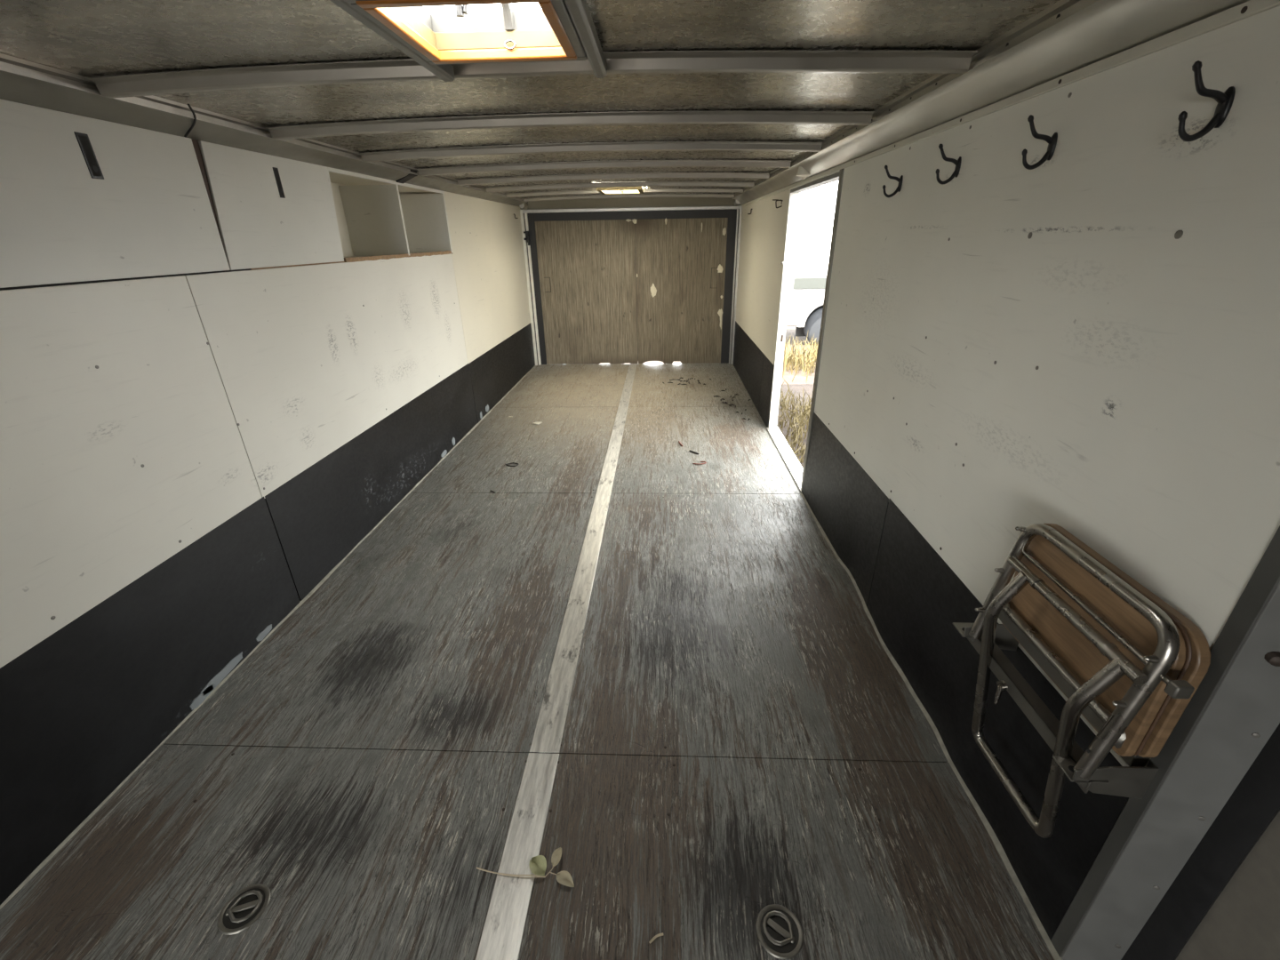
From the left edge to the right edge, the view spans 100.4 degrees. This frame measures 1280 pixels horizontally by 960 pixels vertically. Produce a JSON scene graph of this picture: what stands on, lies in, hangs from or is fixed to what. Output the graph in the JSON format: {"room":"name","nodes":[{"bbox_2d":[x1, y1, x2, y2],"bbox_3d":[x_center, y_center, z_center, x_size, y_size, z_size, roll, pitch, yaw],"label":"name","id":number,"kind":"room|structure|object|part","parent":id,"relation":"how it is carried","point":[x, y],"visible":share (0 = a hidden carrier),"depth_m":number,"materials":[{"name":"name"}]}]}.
{"room":"cargo space","nodes":[
{"label":"cargo space","id":0,"kind":"room"},
{"bbox_2d":[0,191,530,668],"bbox_3d":[-1.472,-1.054,3.605,0.077,2.050,6.005,0,25,2],"label":"wall","id":1,"kind":"structure","parent":0,"point":[140,416],"depth_m":1.78,"materials":[{"name":"white paint"}]},
{"bbox_3d":[-1.532,-0.054,1.410,0.007,0.836,1.180,0,25,2],"label":"panel","id":2,"kind":"part","parent":1,"relation":"part of","materials":[{"name":"white paint"}]},
{"bbox_2d":[184,104,196,137],"bbox_3d":[-1.428,-1.139,1.693,0.160,0.072,0.024,20,32,38],"label":"wire","id":3,"kind":"object","parent":1,"relation":"hanging from","point":[188,105],"visible":1,"depth_m":1.70,"materials":[{"name":"black rubber"}]},
{"bbox_2d":[0,98,453,287],"bbox_3d":[-1.675,-1.151,2.295,0.379,0.448,3.690,0,25,2],"label":"upper cabinet","id":4,"kind":"object","parent":1,"relation":"attached to","point":[83,198],"visible":1,"depth_m":1.71,"materials":[{"name":"white wood"}]},
{"bbox_3d":[-1.523,-0.896,1.475,0.003,0.110,0.036,0,25,2],"label":"finger pull","id":5,"kind":"part","parent":4,"relation":"part of","materials":[{"name":"black metal"}]},
{"bbox_3d":[-1.539,-0.672,1.246,0.012,0.412,1.395,0,25,2],"label":"door","id":6,"kind":"part","parent":4,"relation":"part of","materials":[{"name":"white wood"}]},
{"bbox_3d":[-1.497,-1.129,2.245,0.012,0.412,0.813,0,25,2],"label":"door","id":7,"kind":"part","parent":4,"relation":"part of","materials":[{"name":"white wood"}]},
{"bbox_3d":[-1.492,-1.228,2.203,0.003,0.110,0.030,0,25,2],"label":"finger pull","id":8,"kind":"part","parent":4,"relation":"part of","materials":[{"name":"black metal"}]},
{"bbox_3d":[-1.458,-1.780,3.195,0.016,0.018,1.475,0,25,2],"label":"cubby rail","id":9,"kind":"part","parent":4,"relation":"part of","materials":[{"name":"white wood"}]},
{"bbox_2d":[0,52,528,207],"bbox_3d":[-1.412,-1.842,3.206,0.159,0.086,6.050,0,25,2],"label":"trim","id":10,"kind":"structure","parent":1,"relation":"attached to","point":[22,81],"depth_m":1.67,"materials":[{"name":"metal"}]},
{"bbox_2d":[0,323,535,904],"bbox_3d":[-1.429,-0.432,3.865,0.013,0.542,5.965,0,25,2],"label":"wall kick panel","id":11,"kind":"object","parent":1,"relation":"attached to","point":[83,708],"depth_m":1.76,"materials":[{"name":"black plastic"}]},
{"bbox_3d":[-1.452,-0.200,3.360,0.010,0.540,2.462,0,25,2],"label":"panel","id":12,"kind":"part","parent":11,"relation":"part of","materials":[{"name":"black plastic"}]},
{"bbox_3d":[-1.360,-1.190,5.532,0.010,0.536,2.299,0,25,2],"label":"panel","id":13,"kind":"part","parent":11,"relation":"part of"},
{"bbox_2d":[0,365,535,909],"bbox_3d":[-1.413,-0.206,3.965,0.021,0.012,5.950,0,25,2],"label":"trim","id":14,"kind":"structure","parent":1,"relation":"attached to","point":[328,575],"depth_m":1.85,"materials":[{"name":"grey metal"}]},
{"bbox_3d":[-1.462,-0.813,3.069,0.007,0.836,2.464,0,25,2],"label":"panel","id":15,"kind":"part","parent":1,"relation":"part of","materials":[{"name":"white paint"}]},
{"bbox_2d":[395,169,417,183],"bbox_3d":[-1.397,-1.821,3.184,0.100,0.078,0.090,0,25,2],"label":"strap","id":16,"kind":"object","parent":1,"relation":"attached to","point":[409,176],"visible":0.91,"depth_m":3.18,"materials":[{"name":"black fabric"}]},
{"bbox_3d":[-1.374,-2.001,5.154,0.007,1.265,2.314,0,25,2],"label":"panel","id":17,"kind":"part","parent":1,"relation":"part of","materials":[{"name":"beige paint"}]},
{"bbox_2d":[519,203,527,209],"bbox_3d":[-1.284,-3.020,5.869,0.076,0.084,0.159,0,25,2],"label":"trim","id":18,"kind":"structure","parent":1,"relation":"attached to","point":[524,206],"depth_m":5.82,"materials":[{"name":"metal"}]},
{"bbox_2d":[0,363,1054,959],"bbox_3d":[-0.202,-0.182,3.897,2.515,0.022,6.100,0,25,2],"label":"floor","id":19,"kind":"structure","parent":0,"point":[740,738],"depth_m":1.65,"materials":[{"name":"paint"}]},
{"bbox_2d":[216,883,271,935],"bbox_3d":[-0.942,1.015,1.267,0.106,0.010,0.106,-8,26,-16],"label":"ring","id":20,"kind":"object","parent":19,"relation":"on","point":[244,908],"visible":1,"depth_m":1.26,"materials":[{"name":"metal"}]},
{"bbox_2d":[505,462,518,466],"bbox_3d":[-0.897,-0.108,3.728,0.095,0.010,0.059,0,25,2],"label":"rubber band","id":21,"kind":"object","parent":19,"relation":"on","point":[511,462],"visible":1,"depth_m":3.73,"materials":[{"name":"black rubber"}]},
{"bbox_2d":[475,752,559,959],"bbox_3d":[-0.305,0.956,1.381,0.094,0.004,0.562,0,25,2],"label":"floor strip","id":22,"kind":"object","parent":19,"relation":"on","point":[501,938],"visible":1,"depth_m":1.35,"materials":[{"name":"pale wood"}]},
{"bbox_2d":[476,847,574,887],"bbox_3d":[-0.285,0.961,1.329,0.252,0.033,0.082,0,25,2],"label":"leaf sprig","id":23,"kind":"object","parent":22,"relation":"on","point":[538,864],"visible":1,"depth_m":1.32,"materials":[{"name":"green plant"}]},
{"bbox_3d":[-0.307,0.967,1.332,0.209,0.020,0.042,0,25,2],"label":"stem","id":24,"kind":"part","parent":23,"relation":"part of","materials":[{"name":"green plant"}]},
{"bbox_2d":[529,364,636,752],"bbox_3d":[-0.190,-0.297,4.125,0.092,0.003,5.469,0,25,2],"label":"floor strip","id":25,"kind":"object","parent":19,"relation":"on","point":[548,732],"visible":1,"depth_m":2.25,"materials":[{"name":"pale wood"}]},
{"bbox_2d":[648,932,663,943],"bbox_3d":[0.037,1.031,1.201,0.036,0.006,0.008,-13,27,-24],"label":"twig","id":26,"kind":"object","parent":19,"relation":"on","point":[659,934],"visible":1,"depth_m":1.20,"materials":[{"name":"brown wood"}]},
{"bbox_2d":[662,376,750,420],"bbox_3d":[0.795,-0.848,5.279,0.538,0.014,1.571,-12,27,-23],"label":"leaf litter","id":27,"kind":"object","parent":19,"relation":"on","point":[731,404],"visible":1,"depth_m":5.40,"materials":[{"name":"brown plant"}]},
{"bbox_2d":[755,904,803,959],"bbox_3d":[0.317,1.020,1.210,0.106,0.010,0.106,17,30,34],"label":"ring","id":28,"kind":"object","parent":19,"relation":"on","point":[779,931],"visible":1,"depth_m":1.21,"materials":[{"name":"metal"}]},
{"bbox_2d":[0,0,1059,198],"bbox_3d":[-0.228,-1.875,3.135,2.481,0.039,6.040,0,25,2],"label":"ceiling","id":29,"kind":"structure","parent":0,"point":[90,38],"depth_m":1.27,"materials":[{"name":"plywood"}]},
{"bbox_2d":[329,0,454,81],"bbox_3d":[-0.491,-0.885,1.053,0.032,0.032,0.612,0,25,2],"label":"stringer","id":30,"kind":"object","parent":29,"relation":"attached to","point":[445,73],"visible":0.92,"depth_m":1.08,"materials":[{"name":"grey metal"}]},
{"bbox_2d":[344,0,587,64],"bbox_3d":[-0.310,-0.922,1.003,0.383,0.139,0.413,0,25,2],"label":"skylight","id":31,"kind":"object","parent":29,"relation":"in","point":[441,32],"visible":0.9,"depth_m":1.15,"materials":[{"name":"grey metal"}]},
{"bbox_3d":[-0.366,-0.995,1.095,0.037,0.070,0.018,-20,31,-36],"label":"crank rod","id":32,"kind":"part","parent":31,"relation":"part of","materials":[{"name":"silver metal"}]},
{"bbox_2d":[84,50,978,98],"bbox_3d":[-0.303,-1.030,1.348,2.212,0.052,0.086,0,25,2],"label":"bow","id":33,"kind":"object","parent":29,"relation":"attached to","point":[652,61],"visible":0.91,"depth_m":1.33,"materials":[{"name":"metal"}]},
{"bbox_2d":[264,110,875,140],"bbox_3d":[-0.277,-1.309,1.960,2.212,0.052,0.086,0,25,2],"label":"bow","id":34,"kind":"object","parent":29,"relation":"attached to","point":[698,116],"visible":1,"depth_m":1.94,"materials":[{"name":"metal"}]},
{"bbox_2d":[563,0,607,78],"bbox_3d":[-0.109,-0.885,1.037,0.030,0.032,0.612,0,25,2],"label":"stringer","id":35,"kind":"object","parent":29,"relation":"attached to","point":[579,11],"visible":1,"depth_m":1.05,"materials":[{"name":"grey metal"}]},
{"bbox_2d":[358,141,823,162],"bbox_3d":[-0.252,-1.585,2.564,2.212,0.052,0.086,0,25,2],"label":"bow","id":36,"kind":"object","parent":29,"relation":"attached to","point":[636,146],"visible":1,"depth_m":2.54,"materials":[{"name":"metal"}]},
{"bbox_2d":[416,160,791,175],"bbox_3d":[-0.226,-1.861,3.165,2.212,0.051,0.086,0,25,2],"label":"bow","id":37,"kind":"object","parent":29,"relation":"attached to","point":[619,164],"visible":1,"depth_m":3.15,"materials":[{"name":"metal"}]},
{"bbox_2d":[456,172,769,185],"bbox_3d":[-0.201,-2.141,3.779,2.212,0.052,0.086,0,25,2],"label":"bow","id":38,"kind":"object","parent":29,"relation":"attached to","point":[626,175],"visible":1,"depth_m":3.76,"materials":[{"name":"metal"}]},
{"bbox_2d":[484,181,754,192],"bbox_3d":[-0.175,-2.421,4.393,2.212,0.052,0.086,0,25,2],"label":"bow","id":39,"kind":"object","parent":29,"relation":"attached to","point":[638,183],"visible":1,"depth_m":4.37,"materials":[{"name":"metal"}]},
{"bbox_2d":[596,186,647,194],"bbox_3d":[-0.169,-2.604,4.704,0.445,0.112,0.560,0,25,2],"label":"ceiling vent","id":40,"kind":"object","parent":29,"relation":"in","point":[622,189],"visible":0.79,"depth_m":4.70,"materials":[{"name":"white plastic"}]},
{"bbox_2d":[506,188,743,197],"bbox_3d":[-0.150,-2.691,4.983,2.212,0.052,0.086,0,25,2],"label":"bow","id":41,"kind":"object","parent":29,"relation":"attached to","point":[645,190],"visible":0.85,"depth_m":4.96,"materials":[{"name":"metal"}]},
{"bbox_2d":[523,193,734,201],"bbox_3d":[-0.124,-2.973,5.601,2.212,0.052,0.086,0,25,2],"label":"bow","id":42,"kind":"object","parent":29,"relation":"attached to","point":[619,196],"visible":0.99,"depth_m":5.58,"materials":[{"name":"metal"}]},
{"bbox_2d":[527,205,731,209],"bbox_3d":[-0.106,-2.326,6.308,2.580,2.080,0.050,0,25,2],"label":"wall","id":43,"kind":"structure","parent":0,"point":[713,205],"depth_m":5.96,"materials":[{"name":"metal"}]},
{"bbox_2d":[523,231,530,245],"bbox_3d":[-1.286,-2.750,6.063,0.060,0.150,0.057,0,25,2],"label":"hinge","id":44,"kind":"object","parent":43,"relation":"in","point":[527,233],"depth_m":6.05,"materials":[{"name":"black metal"}]},
{"bbox_2d":[520,209,541,365],"bbox_3d":[-1.288,-2.231,6.318,0.068,1.735,0.060,0,25,2],"label":"trim","id":45,"kind":"structure","parent":43,"relation":"attached to","point":[524,216],"depth_m":6.30,"materials":[{"name":"grey metal"}]},
{"bbox_2d":[520,197,741,209],"bbox_3d":[-0.113,-3.061,5.873,2.440,0.102,0.170,0,25,2],"label":"trim","id":46,"kind":"structure","parent":43,"relation":"attached to","point":[629,202],"depth_m":5.84,"materials":[{"name":"metal"}]},
{"bbox_2d":[522,205,739,213],"bbox_3d":[-0.105,-3.012,5.934,2.410,0.032,0.070,0,25,2],"label":"trim","id":47,"kind":"structure","parent":43,"relation":"attached to","point":[732,206],"depth_m":5.90,"materials":[{"name":"metal"}]},
{"bbox_2d":[527,208,736,364],"bbox_3d":[-0.083,-2.227,6.303,2.341,1.701,0.040,0,25,2],"label":"door","id":48,"kind":"structure","parent":43,"relation":"in","point":[634,286],"depth_m":6.26,"materials":[{"name":"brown wood"}]},
{"bbox_2d":[735,5,1279,767],"bbox_3d":[1.037,-1.048,3.501,0.049,2.050,6.005,0,25,2],"label":"wall","id":49,"kind":"structure","parent":0,"point":[1084,341],"depth_m":1.09,"materials":[{"name":"white paint"}]},
{"bbox_2d":[728,205,742,364],"bbox_3d":[1.109,-2.229,6.224,0.049,1.735,0.070,0,25,2],"label":"trim","id":50,"kind":"structure","parent":49,"relation":"attached to","point":[739,215],"depth_m":6.17,"materials":[{"name":"metal"}]},
{"bbox_2d":[733,199,740,206],"bbox_3d":[1.054,-3.015,5.773,0.076,0.084,0.159,0,25,2],"label":"trim","id":51,"kind":"structure","parent":49,"relation":"attached to","point":[736,203],"depth_m":5.74,"materials":[{"name":"metal"}]},
{"bbox_2d":[732,320,774,427],"bbox_3d":[1.103,-1.158,5.360,0.045,0.524,2.451,0,25,2],"label":"baseboard","id":52,"kind":"structure","parent":49,"relation":"attached to","point":[755,370],"depth_m":4.99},
{"bbox_3d":[1.113,-1.252,5.567,0.043,0.524,1.995,0,25,2],"label":"panel","id":53,"kind":"part","parent":52,"relation":"part of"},
{"bbox_3d":[1.082,-1.950,4.999,0.008,1.245,2.451,0,25,2],"label":"panel","id":54,"kind":"part","parent":49,"relation":"part of","materials":[{"name":"beige paint"}]},
{"bbox_2d":[772,199,783,207],"bbox_3d":[1.000,-2.008,3.876,0.082,0.057,0.038,0,25,2],"label":"wire hook","id":55,"kind":"object","parent":49,"relation":"attached to","point":[772,199],"visible":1,"depth_m":3.88,"materials":[{"name":"black metal"}]},
{"bbox_2d":[796,166,810,179],"bbox_3d":[0.942,-1.767,3.059,0.085,0.072,0.086,0,25,2],"label":"fitting","id":56,"kind":"object","parent":49,"relation":"attached to","point":[802,172],"visible":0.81,"depth_m":3.04,"materials":[{"name":"white plastic"}]},
{"bbox_2d":[766,168,844,492],"bbox_3d":[1.039,-0.910,3.470,0.092,1.824,1.200,0,25,2],"label":"door frame","id":57,"kind":"structure","parent":49,"relation":"in","point":[796,471],"depth_m":3.71,"materials":[{"name":"metal"}]},
{"bbox_3d":[1.052,-0.171,3.806,0.092,0.024,1.198,0,25,2],"label":"sill","id":58,"kind":"part","parent":57,"relation":"part of","materials":[{"name":"metal"}]},
{"bbox_2d":[882,165,903,197],"bbox_3d":[0.917,-1.087,1.940,0.070,0.105,0.022,0,25,2],"label":"coat hook","id":59,"kind":"object","parent":49,"relation":"attached to","point":[899,180],"visible":1,"depth_m":1.94,"materials":[{"name":"black metal"}]},
{"bbox_3d":[0.947,-1.080,1.942,0.009,0.053,0.022,0,25,2],"label":"plate","id":60,"kind":"part","parent":59,"relation":"part of","materials":[{"name":"black metal"}]},
{"bbox_2d":[800,491,1063,959],"bbox_3d":[0.950,0.563,2.192,0.043,0.011,2.350,0,25,2],"label":"trim","id":61,"kind":"structure","parent":49,"relation":"attached to","point":[996,841],"depth_m":1.53,"materials":[{"name":"grey metal"}]},
{"bbox_2d":[936,143,961,184],"bbox_3d":[0.901,-0.925,1.562,0.070,0.105,0.022,0,25,2],"label":"coat hook","id":62,"kind":"object","parent":49,"relation":"attached to","point":[957,163],"visible":1,"depth_m":1.56,"materials":[{"name":"black metal"}]},
{"bbox_3d":[0.931,-0.918,1.564,0.009,0.053,0.022,0,25,2],"label":"plate","id":63,"kind":"part","parent":62,"relation":"part of","materials":[{"name":"black metal"}]},
{"bbox_2d":[801,411,1128,940],"bbox_3d":[0.965,0.321,2.118,0.048,0.529,2.288,0,25,2],"label":"wall kick panel","id":64,"kind":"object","parent":49,"relation":"attached to","point":[913,598],"depth_m":1.57,"materials":[{"name":"black plastic"}]},
{"bbox_3d":[0.988,0.079,2.652,0.048,0.524,1.115,0,25,2],"label":"panel","id":65,"kind":"part","parent":64,"relation":"part of","materials":[{"name":"black plastic"}]},
{"bbox_2d":[732,0,1279,206],"bbox_3d":[0.961,-1.829,3.112,0.162,0.104,6.050,0,25,2],"label":"trim","id":66,"kind":"structure","parent":49,"relation":"attached to","point":[1067,36],"depth_m":1.20,"materials":[{"name":"metal"}]},
{"bbox_2d":[1021,114,1057,169],"bbox_3d":[0.885,-0.750,1.185,0.070,0.105,0.022,0,25,2],"label":"coat hook","id":67,"kind":"object","parent":49,"relation":"attached to","point":[1052,141],"visible":1,"depth_m":1.18,"materials":[{"name":"black metal"}]},
{"bbox_3d":[0.915,-0.743,1.187,0.009,0.053,0.022,0,25,2],"label":"plate","id":68,"kind":"part","parent":67,"relation":"part of","materials":[{"name":"black metal"}]},
{"bbox_2d":[952,523,1210,838],"bbox_3d":[0.836,0.433,1.113,0.154,0.628,0.463,0,25,2],"label":"seat","id":69,"kind":"object","parent":49,"relation":"attached to","point":[1124,659],"visible":1,"depth_m":0.98,"materials":[{"name":"brown wood"}]},
{"bbox_3d":[0.812,0.480,1.122,0.105,0.536,0.323,0,25,2],"label":"leg frame","id":70,"kind":"part","parent":69,"relation":"part of","materials":[{"name":"silver metal"}]},
{"bbox_3d":[0.815,0.300,1.043,0.072,0.327,0.383,0,25,2],"label":"seat frame","id":71,"kind":"part","parent":69,"relation":"part of","materials":[{"name":"silver metal"}]},
{"bbox_3d":[0.833,0.239,0.993,0.011,0.014,0.379,0,25,3],"label":"thin rod","id":72,"kind":"part","parent":69,"relation":"part of","materials":[{"name":"silver metal"}]},
{"bbox_2d":[1177,60,1235,142],"bbox_3d":[0.870,-0.583,0.822,0.070,0.105,0.022,0,25,2],"label":"coat hook","id":73,"kind":"object","parent":49,"relation":"attached to","point":[1225,100],"visible":1,"depth_m":0.82,"materials":[{"name":"black metal"}]},
{"bbox_3d":[0.900,-0.576,0.824,0.009,0.053,0.022,0,25,2],"label":"plate","id":74,"kind":"part","parent":73,"relation":"part of","materials":[{"name":"black metal"}]},
{"bbox_3d":[-0.388,0.210,0.794,2.720,2.130,0.070,0,25,2],"label":"wall","id":75,"kind":"structure","parent":0,"visible":0},
{"bbox_2d":[1050,525,1279,959],"bbox_3d":[0.949,0.262,0.764,0.049,2.040,0.166,-15,28,-29],"label":"trim","id":76,"kind":"structure","parent":75,"relation":"attached to","point":[1170,853],"depth_m":0.90,"materials":[{"name":"grey paint"}]},
{"bbox_2d":[1175,810,1279,959],"bbox_3d":[0.978,0.473,0.301,0.039,1.980,0.930,0,25,2],"label":"door","id":77,"kind":"structure","parent":75,"relation":"in","point":[1243,923],"depth_m":0.86,"materials":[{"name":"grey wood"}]},
{"label":"outside","id":78,"kind":"structure","parent":0,"visible":0},
{"bbox_2d":[600,326,815,468],"bbox_3d":[0.899,-0.707,6.240,46.000,0.058,44.000,0,25,2],"label":"ground","id":79,"kind":"structure","parent":78,"point":[798,384],"depth_m":7.66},
{"bbox_2d":[776,376,811,466],"bbox_3d":[2.053,-0.779,6.086,1.684,0.289,3.638,0,25,2],"label":"dry weeds","id":80,"kind":"object","parent":79,"relation":"on","point":[807,409],"visible":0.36,"depth_m":5.99,"materials":[{"name":"yellow plant"}]},
{"bbox_2d":[782,329,818,383],"bbox_3d":[3.232,-1.995,8.471,3.926,0.486,2.419,0,25,2],"label":"dry weeds","id":81,"kind":"object","parent":79,"relation":"on","point":[811,357],"visible":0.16,"depth_m":8.44,"materials":[{"name":"yellow plant"}]},
{"bbox_2d":[786,268,827,345],"bbox_3d":[5.057,-3.775,10.462,4.850,1.950,1.860,0,25,2],"label":"truck","id":82,"kind":"object","parent":79,"relation":"on","point":[807,285],"visible":0.2,"depth_m":9.84,"materials":[{"name":"white paint"}]}
]}

